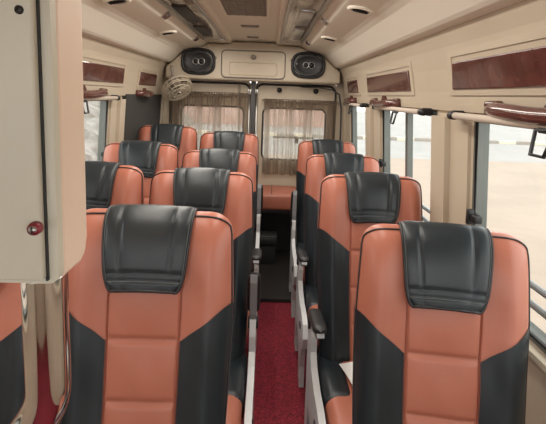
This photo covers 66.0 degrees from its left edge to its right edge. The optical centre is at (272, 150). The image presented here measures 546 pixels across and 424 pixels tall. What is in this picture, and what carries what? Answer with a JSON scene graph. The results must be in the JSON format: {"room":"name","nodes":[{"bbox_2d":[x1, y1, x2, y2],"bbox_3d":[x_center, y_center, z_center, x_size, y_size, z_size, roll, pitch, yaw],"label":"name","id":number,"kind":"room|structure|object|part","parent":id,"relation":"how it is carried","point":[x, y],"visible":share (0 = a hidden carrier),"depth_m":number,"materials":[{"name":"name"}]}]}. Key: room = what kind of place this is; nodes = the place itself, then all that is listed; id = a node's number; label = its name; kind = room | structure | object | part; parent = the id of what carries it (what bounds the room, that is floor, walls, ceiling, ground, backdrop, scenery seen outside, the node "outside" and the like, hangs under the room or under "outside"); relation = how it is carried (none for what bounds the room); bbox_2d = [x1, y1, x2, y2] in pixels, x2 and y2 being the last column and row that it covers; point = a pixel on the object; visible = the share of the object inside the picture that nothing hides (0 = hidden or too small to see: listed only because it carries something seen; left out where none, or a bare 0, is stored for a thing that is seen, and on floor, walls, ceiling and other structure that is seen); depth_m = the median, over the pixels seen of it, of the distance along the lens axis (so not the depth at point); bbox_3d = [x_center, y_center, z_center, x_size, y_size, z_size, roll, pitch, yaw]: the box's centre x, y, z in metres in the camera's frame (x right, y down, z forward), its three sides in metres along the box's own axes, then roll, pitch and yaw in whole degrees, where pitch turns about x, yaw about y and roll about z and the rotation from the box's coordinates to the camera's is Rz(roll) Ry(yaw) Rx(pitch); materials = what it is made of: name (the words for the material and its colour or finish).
{"room":"vehicle interior","nodes":[
{"label":"vehicle interior","id":0,"kind":"room"},
{"bbox_2d":[106,96,163,144],"bbox_3d":[-1.101,0.604,1.288,0.129,1.530,5.820,2,8,-1],"label":"wall","id":1,"kind":"structure","parent":0,"point":[116,108],"depth_m":2.86,"materials":[{"name":"beige plastic"}]},
{"bbox_2d":[83,84,108,160],"bbox_3d":[-1.069,0.004,2.192,0.172,0.707,1.130,2,8,-1],"label":"window","id":2,"kind":"structure","parent":1,"relation":"in","point":[103,117],"depth_m":2.71,"materials":[{"name":"grey metal"}]},
{"bbox_3d":[-1.009,-0.319,2.252,0.071,0.078,0.676,2,8,-1],"label":"grip rail","id":3,"kind":"part","parent":2,"relation":"part of","materials":[{"name":"brown wood"}]},
{"bbox_2d":[83,95,120,113],"bbox_3d":[-1.015,-0.240,2.166,0.072,0.098,1.180,2,8,-1],"label":"rail","id":4,"kind":"object","parent":2,"relation":"attached to","point":[112,97],"visible":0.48,"depth_m":2.44,"materials":[{"name":"beige metal"}]},
{"bbox_3d":[-0.996,-0.235,2.217,0.031,0.075,0.078,2,7,-1],"label":"pull handle","id":5,"kind":"part","parent":4,"relation":"part of","materials":[{"name":"black plastic"}]},
{"bbox_2d":[82,52,127,86],"bbox_3d":[-1.018,-0.459,2.384,0.048,0.167,1.040,2,8,-1],"label":"trim panel","id":6,"kind":"object","parent":1,"relation":"attached to","point":[93,73],"visible":0.56,"depth_m":2.49,"materials":[{"name":"brown wood"}]},
{"bbox_2d":[82,35,169,95],"bbox_3d":[-1.034,-0.311,1.168,0.160,0.320,5.820,2,8,-1],"label":"trim","id":7,"kind":"structure","parent":1,"relation":"attached to","point":[92,46],"depth_m":2.88,"materials":[{"name":"beige plastic"}]},
{"bbox_2d":[124,94,161,140],"bbox_3d":[-1.089,-0.149,3.524,0.061,0.650,1.070,2,8,-1],"label":"board","id":8,"kind":"object","parent":1,"relation":"attached to","point":[140,111],"visible":0.29,"depth_m":3.33,"materials":[{"name":"grey plastic"}]},
{"bbox_2d":[135,88,153,97],"bbox_3d":[-1.022,-0.469,3.382,0.071,0.078,0.361,2,8,-1],"label":"rail","id":9,"kind":"object","parent":1,"relation":"attached to","point":[143,93],"visible":1,"depth_m":3.28,"materials":[{"name":"brown wood"}]},
{"bbox_2d":[136,66,158,88],"bbox_3d":[-1.030,-0.601,3.455,0.048,0.167,0.540,2,8,-1],"label":"trim panel","id":10,"kind":"object","parent":1,"relation":"attached to","point":[144,80],"visible":0.94,"depth_m":3.39,"materials":[{"name":"brown wood"}]},
{"bbox_2d":[162,65,192,100],"bbox_3d":[-0.844,-0.598,3.711,0.229,0.313,0.273,8,10,40],"label":"wall fan","id":11,"kind":"object","parent":1,"relation":"attached to","point":[174,82],"visible":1,"depth_m":3.70,"materials":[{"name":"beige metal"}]},
{"bbox_3d":[-0.882,-0.614,3.747,0.102,0.109,0.104,-5,-33,-44],"label":"motor","id":12,"kind":"part","parent":11,"relation":"part of","materials":[{"name":"brown plastic"}]},
{"bbox_2d":[162,69,343,241],"bbox_3d":[-0.208,-0.043,4.158,1.960,2.085,0.100,2,8,-1],"label":"wall","id":13,"kind":"structure","parent":0,"point":[339,86],"depth_m":4.06,"materials":[{"name":"beige plastic"}]},
{"bbox_2d":[181,48,215,74],"bbox_3d":[-0.678,-0.814,3.813,0.314,0.242,0.036,2,8,-1],"label":"speaker","id":14,"kind":"object","parent":13,"relation":"attached to","point":[198,61],"visible":1,"depth_m":3.80},
{"bbox_2d":[169,79,251,133],"bbox_3d":[-0.619,-0.062,4.101,0.787,1.270,0.069,2,8,-1],"label":"door","id":15,"kind":"structure","parent":13,"relation":"in","point":[213,86],"depth_m":4.03,"materials":[{"name":"beige metal"}]},
{"bbox_2d":[168,91,249,149],"bbox_3d":[-0.620,-0.179,4.035,0.781,0.771,0.058,2,8,-1],"label":"curtain","id":16,"kind":"object","parent":15,"relation":"hanging from","point":[195,117],"visible":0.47,"depth_m":4.01,"materials":[{"name":"beige fabric"}]},
{"bbox_3d":[-0.239,-0.126,4.075,0.030,1.030,0.026,2,7,-1],"label":"lock rod","id":17,"kind":"part","parent":15,"relation":"part of","materials":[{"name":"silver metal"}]},
{"bbox_2d":[165,42,339,84],"bbox_3d":[-0.179,-0.822,3.891,1.608,0.350,0.206,2,8,-1],"label":"header","id":18,"kind":"object","parent":13,"relation":"attached to","point":[235,61],"visible":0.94,"depth_m":3.82,"materials":[{"name":"beige plastic"}]},
{"bbox_2d":[250,82,255,133],"bbox_3d":[-0.204,-0.147,4.124,0.050,1.400,0.030,2,8,-1],"label":"trim","id":19,"kind":"structure","parent":13,"relation":"attached to","point":[253,84],"depth_m":4.07,"materials":[{"name":"grey metal"}]},
{"bbox_2d":[254,82,336,185],"bbox_3d":[0.204,-0.035,4.114,0.787,1.270,0.069,2,8,-1],"label":"door","id":20,"kind":"structure","parent":13,"relation":"in","point":[263,90],"depth_m":4.05,"materials":[{"name":"beige metal"}]},
{"bbox_3d":[-0.170,-0.124,4.077,0.030,1.030,0.026,2,7,-1],"label":"lock rod","id":21,"kind":"part","parent":20,"relation":"part of","materials":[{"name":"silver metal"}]},
{"bbox_2d":[262,99,338,175],"bbox_3d":[0.251,-0.123,4.053,0.726,0.736,0.058,2,8,-1],"label":"curtain","id":22,"kind":"object","parent":20,"relation":"hanging from","point":[284,131],"visible":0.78,"depth_m":4.04,"materials":[{"name":"beige fabric"}]},
{"bbox_3d":[0.263,-0.478,4.018,0.726,0.016,0.035,2,7,-1],"label":"rod","id":23,"kind":"part","parent":22,"relation":"part of","materials":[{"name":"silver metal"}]},
{"bbox_2d":[301,86,341,139],"bbox_3d":[0.445,-0.205,3.966,0.413,0.803,0.048,5,8,22],"label":"cable","id":24,"kind":"object","parent":20,"relation":"hanging from","point":[301,86],"visible":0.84,"depth_m":3.88,"materials":[{"name":"black plastic"}]},
{"bbox_2d":[291,52,325,78],"bbox_3d":[0.321,-0.781,3.829,0.314,0.242,0.036,2,8,-1],"label":"speaker","id":25,"kind":"object","parent":13,"relation":"attached to","point":[309,64],"visible":1,"depth_m":3.82},
{"bbox_2d":[242,250,306,423],"bbox_3d":[-0.212,1.377,1.400,1.900,0.070,5.820,2,8,-1],"label":"floor","id":26,"kind":"structure","parent":0,"point":[279,398],"depth_m":2.53,"materials":[{"name":"red carpet"}]},
{"bbox_2d":[0,282,24,423],"bbox_3d":[-0.832,0.797,0.956,0.463,1.222,0.674,2,8,-1],"label":"seat","id":27,"kind":"object","parent":26,"relation":"on","point":[12,380],"visible":0.19,"depth_m":1.09,"materials":[{"name":"orange leather"}]},
{"bbox_3d":[-0.827,0.573,1.114,0.461,0.785,0.276,2,7,-1],"label":"backrest","id":28,"kind":"part","parent":27,"relation":"part of","materials":[{"name":"orange leather"}]},
{"bbox_3d":[-0.672,0.696,1.122,0.124,0.549,0.259,3,8,9],"label":"panel","id":29,"kind":"part","parent":27,"relation":"part of","materials":[{"name":"black leather"}]},
{"bbox_2d":[10,272,70,423],"bbox_3d":[-0.350,0.807,0.571,0.101,1.328,0.152,7,9,32],"label":"pole","id":30,"kind":"object","parent":26,"relation":"on","point":[44,307],"visible":0.94,"depth_m":0.51,"materials":[{"name":"silver metal"}]},
{"bbox_2d":[85,160,143,209],"bbox_3d":[-0.829,0.686,1.688,0.475,1.222,0.674,2,8,-1],"label":"seat","id":31,"kind":"object","parent":26,"relation":"on","point":[108,184],"visible":0.09,"depth_m":1.84,"materials":[{"name":"orange leather"}]},
{"bbox_3d":[-0.825,0.462,1.846,0.473,0.785,0.276,2,7,-1],"label":"backrest","id":32,"kind":"part","parent":31,"relation":"part of","materials":[{"name":"orange leather"}]},
{"bbox_2d":[102,140,178,203],"bbox_3d":[-0.832,0.577,2.399,0.475,1.222,0.674,2,8,-1],"label":"seat","id":33,"kind":"object","parent":26,"relation":"on","point":[151,157],"visible":0.19,"depth_m":2.54,"materials":[{"name":"orange leather"}]},
{"bbox_2d":[59,204,233,423],"bbox_3d":[-0.327,0.792,0.960,0.512,1.222,0.686,2,8,-1],"label":"seat","id":34,"kind":"object","parent":26,"relation":"on","point":[151,288],"visible":0.9,"depth_m":1.10,"materials":[{"name":"orange leather"}]},
{"bbox_3d":[-0.508,0.679,1.122,0.124,0.549,0.259,1,8,-10],"label":"panel","id":35,"kind":"part","parent":34,"relation":"part of","materials":[{"name":"black leather"}]},
{"bbox_3d":[-0.191,0.690,1.127,0.124,0.549,0.259,3,8,9],"label":"panel","id":36,"kind":"part","parent":34,"relation":"part of","materials":[{"name":"black leather"}]},
{"bbox_2d":[138,124,196,167],"bbox_3d":[-0.843,0.428,3.106,0.475,1.222,0.674,2,8,-1],"label":"seat","id":37,"kind":"object","parent":26,"relation":"on","point":[184,138],"visible":0.23,"depth_m":3.25,"materials":[{"name":"orange leather"}]},
{"bbox_2d":[149,167,260,423],"bbox_3d":[-0.314,0.718,1.698,0.517,1.222,0.674,2,8,-1],"label":"seat","id":38,"kind":"object","parent":26,"relation":"on","point":[225,192],"visible":0.41,"depth_m":1.83,"materials":[{"name":"orange leather"}]},
{"bbox_3d":[-0.330,0.493,1.855,0.473,0.785,0.276,2,7,-1],"label":"backrest","id":39,"kind":"part","parent":38,"relation":"part of","materials":[{"name":"orange leather"}]},
{"bbox_2d":[226,395,241,423],"bbox_3d":[-0.343,0.973,1.643,0.451,0.140,0.500,2,7,-1],"label":"seat cushion","id":40,"kind":"object","parent":38,"relation":"on","point":[234,404],"depth_m":1.52,"materials":[{"name":"orange leather"}]},
{"bbox_3d":[-0.172,0.617,1.864,0.128,0.549,0.259,3,8,9],"label":"panel","id":41,"kind":"part","parent":38,"relation":"part of","materials":[{"name":"black leather"}]},
{"bbox_3d":[-0.094,1.036,1.672,0.027,0.615,0.515,2,7,-1],"label":"frame","id":42,"kind":"part","parent":38,"relation":"part of","materials":[{"name":"grey plastic"}]},
{"bbox_3d":[-0.082,0.626,1.768,0.029,0.260,0.050,2,30,-1],"label":"armrest","id":43,"kind":"part","parent":38,"relation":"part of","materials":[{"name":"grey plastic"}]},
{"bbox_2d":[182,148,261,382],"bbox_3d":[-0.325,0.627,2.412,0.519,1.222,0.678,2,8,-1],"label":"seat","id":44,"kind":"object","parent":26,"relation":"on","point":[233,160],"visible":0.2,"depth_m":2.56,"materials":[{"name":"orange leather"}]},
{"bbox_3d":[-0.341,0.402,2.570,0.473,0.785,0.276,2,7,-1],"label":"backrest","id":45,"kind":"part","parent":44,"relation":"part of","materials":[{"name":"orange leather"}]},
{"bbox_2d":[246,310,249,338],"bbox_3d":[-0.354,0.881,2.357,0.451,0.140,0.500,2,7,-1],"label":"seat cushion","id":46,"kind":"object","parent":44,"relation":"on","point":[247,330],"depth_m":2.14,"materials":[{"name":"orange leather"}]},
{"bbox_3d":[-0.183,0.525,2.578,0.128,0.549,0.259,3,8,9],"label":"panel","id":47,"kind":"part","parent":44,"relation":"part of","materials":[{"name":"black leather"}]},
{"bbox_3d":[-0.105,0.944,2.386,0.027,0.615,0.515,2,7,-1],"label":"frame","id":48,"kind":"part","parent":44,"relation":"part of","materials":[{"name":"grey plastic"}]},
{"bbox_2d":[199,131,262,266],"bbox_3d":[-0.339,0.485,3.119,0.517,1.222,0.674,2,8,-1],"label":"seat","id":49,"kind":"object","parent":26,"relation":"on","point":[241,141],"visible":0.25,"depth_m":3.26,"materials":[{"name":"orange leather"}]},
{"bbox_3d":[-0.355,0.260,3.277,0.473,0.785,0.276,2,7,-1],"label":"backrest","id":50,"kind":"part","parent":49,"relation":"part of","materials":[{"name":"orange leather"}]},
{"bbox_3d":[-0.118,0.802,3.093,0.027,0.615,0.515,2,7,-1],"label":"frame","id":51,"kind":"part","parent":49,"relation":"part of","materials":[{"name":"grey plastic"}]},
{"bbox_3d":[-0.107,0.380,3.222,0.029,0.261,0.046,2,8,-1],"label":"armrest","id":52,"kind":"part","parent":49,"relation":"part of","materials":[{"name":"grey plastic"}]},
{"bbox_2d":[254,230,276,263],"bbox_3d":[-0.089,0.886,3.864,0.240,0.270,0.170,2,8,-1],"label":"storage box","id":53,"kind":"object","parent":26,"relation":"on","point":[268,239],"visible":0.54,"depth_m":3.79,"materials":[{"name":"black plastic"}]},
{"bbox_2d":[255,184,296,250],"bbox_3d":[-0.024,0.678,3.983,0.500,0.655,0.420,2,8,-1],"label":"bench","id":54,"kind":"object","parent":26,"relation":"on","point":[275,212],"visible":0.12,"depth_m":4.07,"materials":[{"name":"orange leather"}]},
{"bbox_3d":[-0.027,0.755,3.993,0.470,0.500,0.370,2,7,-1],"label":"frame","id":55,"kind":"part","parent":54,"relation":"part of","materials":[{"name":"black plastic"}]},
{"bbox_2d":[262,185,295,210],"bbox_3d":[-0.016,0.433,3.951,0.500,0.150,0.420,2,7,-1],"label":"cushion","id":56,"kind":"object","parent":54,"relation":"on","point":[275,197],"depth_m":3.75,"materials":[{"name":"leather"}]},
{"bbox_2d":[289,139,355,317],"bbox_3d":[0.392,0.548,3.136,0.517,1.222,0.674,2,8,-1],"label":"seat","id":57,"kind":"object","parent":26,"relation":"on","point":[306,149],"visible":0.35,"depth_m":3.27,"materials":[{"name":"orange leather"}]},
{"bbox_3d":[0.153,0.851,3.103,0.027,0.615,0.515,2,7,-1],"label":"frame","id":58,"kind":"part","parent":57,"relation":"part of","materials":[{"name":"grey plastic"}]},
{"bbox_3d":[0.165,0.430,3.223,0.029,0.260,0.050,2,15,-1],"label":"armrest","id":59,"kind":"part","parent":57,"relation":"part of","materials":[{"name":"grey plastic"}]},
{"bbox_3d":[0.252,0.438,3.298,0.127,0.549,0.259,1,8,-11],"label":"panel","id":60,"kind":"part","parent":57,"relation":"part of","materials":[{"name":"black leather"}]},
{"bbox_3d":[0.418,0.325,3.294,0.473,0.785,0.276,2,7,-1],"label":"backrest","id":61,"kind":"part","parent":57,"relation":"part of","materials":[{"name":"orange leather"}]},
{"bbox_2d":[294,153,379,386],"bbox_3d":[0.399,0.653,2.423,0.519,1.222,0.678,2,8,-1],"label":"seat","id":62,"kind":"object","parent":26,"relation":"on","point":[318,167],"visible":0.35,"depth_m":2.55,"materials":[{"name":"orange leather"}]},
{"bbox_3d":[0.160,0.955,2.390,0.027,0.615,0.515,2,7,-1],"label":"frame","id":63,"kind":"part","parent":62,"relation":"part of","materials":[{"name":"grey plastic"}]},
{"bbox_3d":[0.260,0.542,2.585,0.127,0.549,0.259,1,8,-11],"label":"panel","id":64,"kind":"part","parent":62,"relation":"part of","materials":[{"name":"black leather"}]},
{"bbox_2d":[307,305,318,344],"bbox_3d":[0.413,0.908,2.369,0.451,0.140,0.500,2,7,-1],"label":"seat cushion","id":65,"kind":"object","parent":62,"relation":"on","point":[308,306],"depth_m":2.28,"materials":[{"name":"orange leather"}]},
{"bbox_3d":[0.426,0.429,2.582,0.473,0.785,0.276,2,7,-1],"label":"backrest","id":66,"kind":"part","parent":62,"relation":"part of","materials":[{"name":"orange leather"}]},
{"bbox_2d":[304,172,422,423],"bbox_3d":[0.408,0.737,1.708,0.519,1.222,0.678,2,8,-1],"label":"seat","id":67,"kind":"object","parent":26,"relation":"on","point":[350,203],"visible":0.59,"depth_m":1.84,"materials":[{"name":"orange leather"}]},
{"bbox_3d":[0.169,1.039,1.675,0.027,0.615,0.515,2,7,-1],"label":"frame","id":68,"kind":"part","parent":67,"relation":"part of","materials":[{"name":"grey plastic"}]},
{"bbox_3d":[0.178,0.724,1.718,0.029,0.050,0.260,2,-2,-1],"label":"armrest","id":69,"kind":"part","parent":67,"relation":"part of","materials":[{"name":"grey plastic"}]},
{"bbox_3d":[0.268,0.626,1.870,0.127,0.549,0.259,1,8,-11],"label":"panel","id":70,"kind":"part","parent":67,"relation":"part of","materials":[{"name":"black leather"}]},
{"bbox_2d":[325,360,352,423],"bbox_3d":[0.422,0.993,1.654,0.451,0.140,0.500,2,7,-1],"label":"seat cushion","id":71,"kind":"object","parent":67,"relation":"on","point":[338,388],"depth_m":1.59,"materials":[{"name":"leather"}]},
{"bbox_2d":[339,362,352,383],"bbox_3d":[0.394,0.903,1.697,0.200,0.010,0.180,0,8,-13],"label":"paper sheet","id":72,"kind":"object","parent":67,"relation":"on","point":[347,368],"visible":0.14,"depth_m":1.73,"materials":[{"name":"white paper"}]},
{"bbox_3d":[0.434,0.514,1.867,0.473,0.785,0.276,2,7,-1],"label":"backrest","id":73,"kind":"part","parent":67,"relation":"part of","materials":[{"name":"orange leather"}]},
{"bbox_2d":[352,221,529,423],"bbox_3d":[0.393,0.840,0.980,0.512,1.222,0.686,3,8,8],"label":"seat","id":74,"kind":"object","parent":26,"relation":"on","point":[441,335],"visible":1,"depth_m":1.11,"materials":[{"name":"orange leather"}]},
{"bbox_3d":[0.287,0.728,1.162,0.124,0.549,0.259,2,8,-1],"label":"panel","id":75,"kind":"part","parent":74,"relation":"part of","materials":[{"name":"black leather"}]},
{"bbox_3d":[0.601,0.745,1.117,0.124,0.549,0.259,4,8,17],"label":"panel","id":76,"kind":"part","parent":74,"relation":"part of","materials":[{"name":"black leather"}]},
{"bbox_2d":[81,0,522,68],"bbox_3d":[-0.144,-0.565,1.144,1.920,0.270,5.820,2,8,-1],"label":"ceiling","id":77,"kind":"structure","parent":0,"point":[136,26],"depth_m":2.29,"materials":[{"name":"beige plastic"}]},
{"bbox_2d":[0,0,86,283],"bbox_3d":[-0.532,-0.177,0.460,0.600,0.635,0.106,2,8,-1],"label":"upper cabinet","id":78,"kind":"object","parent":77,"relation":"attached to","point":[43,225],"visible":1,"depth_m":0.45,"materials":[{"name":"paint"}]},
{"bbox_3d":[-0.531,-0.175,0.424,0.575,0.623,0.014,2,7,-1],"label":"door","id":79,"kind":"part","parent":78,"relation":"part of","materials":[{"name":"paint"}]},
{"bbox_2d":[103,0,130,5],"bbox_3d":[-0.705,-0.677,1.900,0.121,0.036,0.123,1,8,-7],"label":"ceiling vent","id":80,"kind":"object","parent":77,"relation":"in","point":[105,2],"visible":1,"depth_m":1.90,"materials":[{"name":"beige plastic"}]},
{"bbox_2d":[161,11,171,19],"bbox_3d":[-0.614,-0.780,2.412,0.050,0.042,0.084,2,8,-1],"label":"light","id":81,"kind":"object","parent":77,"relation":"attached to","point":[167,14],"visible":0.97,"depth_m":2.39,"materials":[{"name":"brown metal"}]},
{"bbox_2d":[159,30,176,35],"bbox_3d":[-0.716,-0.804,2.861,0.121,0.036,0.123,1,8,-7],"label":"ceiling vent","id":82,"kind":"object","parent":77,"relation":"in","point":[170,32],"visible":1,"depth_m":2.85,"materials":[{"name":"beige plastic"}]},
{"bbox_2d":[157,0,225,40],"bbox_3d":[-0.478,-0.749,2.064,0.196,0.033,3.000,2,8,-1],"label":"ceiling vent","id":83,"kind":"object","parent":77,"relation":"in","point":[191,13],"visible":0.93,"depth_m":2.51,"materials":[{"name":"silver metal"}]},
{"bbox_2d":[216,0,269,17],"bbox_3d":[-0.154,-0.789,2.265,0.280,0.022,0.600,2,8,-1],"label":"ceiling vent","id":84,"kind":"object","parent":77,"relation":"in","point":[239,8],"visible":1,"depth_m":2.32,"materials":[{"name":"beige"}]},
{"bbox_2d":[241,25,258,27],"bbox_3d":[-0.162,-0.880,2.959,0.130,0.018,0.028,2,8,-1],"label":"ceiling slot","id":85,"kind":"object","parent":77,"relation":"attached to","point":[247,26],"visible":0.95,"depth_m":2.95,"materials":[{"name":"brown"}]},
{"bbox_2d":[280,0,330,42],"bbox_3d":[0.172,-0.728,2.075,0.196,0.033,3.000,2,8,-1],"label":"ceiling panel","id":86,"kind":"object","parent":77,"relation":"in","point":[301,16],"visible":0.98,"depth_m":2.42,"materials":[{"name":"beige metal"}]},
{"bbox_2d":[320,17,328,25],"bbox_3d":[0.298,-0.750,2.426,0.050,0.042,0.084,2,8,-1],"label":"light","id":87,"kind":"object","parent":77,"relation":"attached to","point":[322,20],"visible":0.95,"depth_m":2.40,"materials":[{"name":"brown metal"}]},
{"bbox_2d":[321,36,337,41],"bbox_3d":[0.388,-0.768,2.879,0.121,0.036,0.123,1,8,-7],"label":"ceiling vent","id":88,"kind":"object","parent":77,"relation":"in","point":[327,38],"visible":1,"depth_m":2.85,"materials":[{"name":"beige plastic"}]},
{"bbox_2d":[347,5,373,15],"bbox_3d":[0.399,-0.641,1.917,0.121,0.036,0.123,1,8,-7],"label":"ceiling vent","id":89,"kind":"object","parent":77,"relation":"in","point":[359,10],"visible":1,"depth_m":1.91,"materials":[{"name":"beige plastic"}]},
{"bbox_2d":[341,104,545,423],"bbox_3d":[0.729,0.664,1.317,0.129,1.530,5.820,2,8,-1],"label":"wall","id":90,"kind":"structure","parent":0,"point":[452,141],"depth_m":1.69,"materials":[{"name":"beige plastic"}]},
{"bbox_2d":[346,74,360,94],"bbox_3d":[0.669,-0.547,3.496,0.048,0.167,0.490,2,8,-1],"label":"trim panel","id":91,"kind":"object","parent":90,"relation":"attached to","point":[353,87],"visible":0.92,"depth_m":3.43,"materials":[{"name":"beige plastic"}]},
{"bbox_2d":[344,95,368,153],"bbox_3d":[0.695,-0.100,3.442,0.171,0.707,0.676,2,8,-1],"label":"window","id":92,"kind":"structure","parent":90,"relation":"in","point":[354,109],"depth_m":3.73,"materials":[{"name":"grey metal"}]},
{"bbox_3d":[0.653,-0.436,3.581,0.070,0.078,0.312,2,8,-1],"label":"grip rail","id":93,"kind":"part","parent":92,"relation":"part of","materials":[{"name":"brown wood"}]},
{"bbox_2d":[343,103,367,113],"bbox_3d":[0.657,-0.347,3.421,0.072,0.098,0.700,2,8,-1],"label":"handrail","id":94,"kind":"object","parent":92,"relation":"attached to","point":[350,105],"visible":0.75,"depth_m":3.29,"materials":[{"name":"beige metal"}]},
{"bbox_2d":[365,61,414,94],"bbox_3d":[0.680,-0.418,2.525,0.048,0.167,0.970,2,8,-1],"label":"trim panel","id":95,"kind":"object","parent":90,"relation":"attached to","point":[398,83],"visible":0.97,"depth_m":2.36,"materials":[{"name":"brown wood"}]},
{"bbox_2d":[369,95,437,177],"bbox_3d":[0.707,0.041,2.376,0.171,0.707,1.024,2,8,-1],"label":"window","id":96,"kind":"structure","parent":90,"relation":"in","point":[385,162],"depth_m":2.35,"materials":[{"name":"grey metal"}]},
{"bbox_3d":[0.664,-0.302,2.565,0.071,0.078,0.558,2,8,-1],"label":"grip rail","id":97,"kind":"part","parent":96,"relation":"part of","materials":[{"name":"brown wood"}]},
{"bbox_2d":[372,106,432,123],"bbox_3d":[0.670,-0.199,2.301,0.072,0.098,0.880,2,8,-1],"label":"roller blind","id":98,"kind":"object","parent":96,"relation":"attached to","point":[424,111],"visible":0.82,"depth_m":2.08,"materials":[{"name":"beige fabric"}]},
{"bbox_3d":[0.650,-0.182,2.253,0.031,0.075,0.078,2,7,-1],"label":"pull handle","id":99,"kind":"part","parent":98,"relation":"part of","materials":[{"name":"black plastic"}]},
{"bbox_2d":[338,0,545,114],"bbox_3d":[0.725,-0.253,1.195,0.160,0.320,5.820,2,8,-1],"label":"trim","id":100,"kind":"structure","parent":90,"relation":"attached to","point":[427,55],"depth_m":1.60,"materials":[{"name":"beige plastic"}]},
{"bbox_2d":[422,100,545,353],"bbox_3d":[0.732,0.129,1.715,0.207,0.707,4.550,2,8,-1],"label":"window","id":101,"kind":"structure","parent":90,"relation":"in","point":[477,216],"depth_m":1.48,"materials":[{"name":"clear glass"}]},
{"bbox_3d":[0.795,0.368,1.747,0.062,0.022,4.550,2,8,-1],"label":"guard rail","id":102,"kind":"part","parent":101,"relation":"part of","materials":[{"name":"grey metal"}]},
{"bbox_3d":[0.793,0.427,1.755,0.062,0.022,4.550,2,8,-1],"label":"guard rail","id":103,"kind":"part","parent":101,"relation":"part of","materials":[{"name":"grey metal"}]},
{"bbox_2d":[447,110,545,158],"bbox_3d":[0.686,-0.009,0.864,0.072,0.098,1.460,2,8,-1],"label":"roller blind","id":104,"kind":"object","parent":101,"relation":"attached to","point":[454,114],"visible":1,"depth_m":1.22,"materials":[{"name":"beige fabric"}]},
{"bbox_3d":[0.663,-0.021,1.034,0.031,0.075,0.078,2,7,-1],"label":"pull handle","id":105,"kind":"part","parent":104,"relation":"part of","materials":[{"name":"black plastic"}]},
{"bbox_3d":[0.682,-0.099,1.024,0.071,0.078,0.686,2,8,-1],"label":"grip rail","id":106,"kind":"part","parent":101,"relation":"part of","materials":[{"name":"brown wood"}]},
{"bbox_2d":[446,28,545,94],"bbox_3d":[0.695,-0.243,1.196,0.048,0.167,0.890,2,8,-1],"label":"trim panel","id":107,"kind":"object","parent":90,"relation":"attached to","point":[520,72],"visible":1,"depth_m":1.25,"materials":[{"name":"brown wood"}]},
{"bbox_2d":[528,339,545,376],"bbox_3d":[0.754,0.555,1.302,0.095,0.032,5.820,2,8,-1],"label":"trim","id":108,"kind":"structure","parent":90,"relation":"attached to","point":[536,356],"depth_m":1.15,"materials":[{"name":"beige plastic"}]},
{"label":"outside","id":109,"kind":"structure","parent":0,"visible":0},
{"bbox_2d":[189,111,545,162],"bbox_3d":[-0.510,-3.759,46.405,160.000,0.100,60.000,2,8,-1],"label":"road","id":110,"kind":"structure","parent":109,"point":[421,124],"depth_m":26.61,"materials":[{"name":"grey asphalt"}]},
{"bbox_2d":[185,106,323,126],"bbox_3d":[-1.823,-3.509,33.814,12.400,2.600,3.400,2,8,-1],"label":"building","id":111,"kind":"structure","parent":110,"relation":"on","point":[226,108],"depth_m":32.43,"materials":[{"name":"pink paint"}]},
{"bbox_2d":[206,130,545,144],"bbox_3d":[-0.255,-0.921,24.085,150.000,0.260,0.300,2,8,-1],"label":"curb","id":112,"kind":"object","parent":110,"relation":"on","point":[271,134],"depth_m":24.13,"materials":[{"name":"grey concrete"}]},
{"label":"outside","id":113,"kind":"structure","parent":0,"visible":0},
{"bbox_2d":[271,154,545,333],"bbox_3d":[-0.047,1.677,5.265,160.000,0.100,23.000,2,8,-1],"label":"ground","id":114,"kind":"structure","parent":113,"point":[516,200],"depth_m":9.80,"materials":[{"name":"beige sand"}]},
{"bbox_2d":[84,101,189,160],"bbox_3d":[-8.553,-0.882,10.707,6.000,3.193,41.650,2,8,-1],"label":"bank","id":115,"kind":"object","parent":114,"relation":"on","point":[91,120],"visible":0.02,"depth_m":15.74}
]}

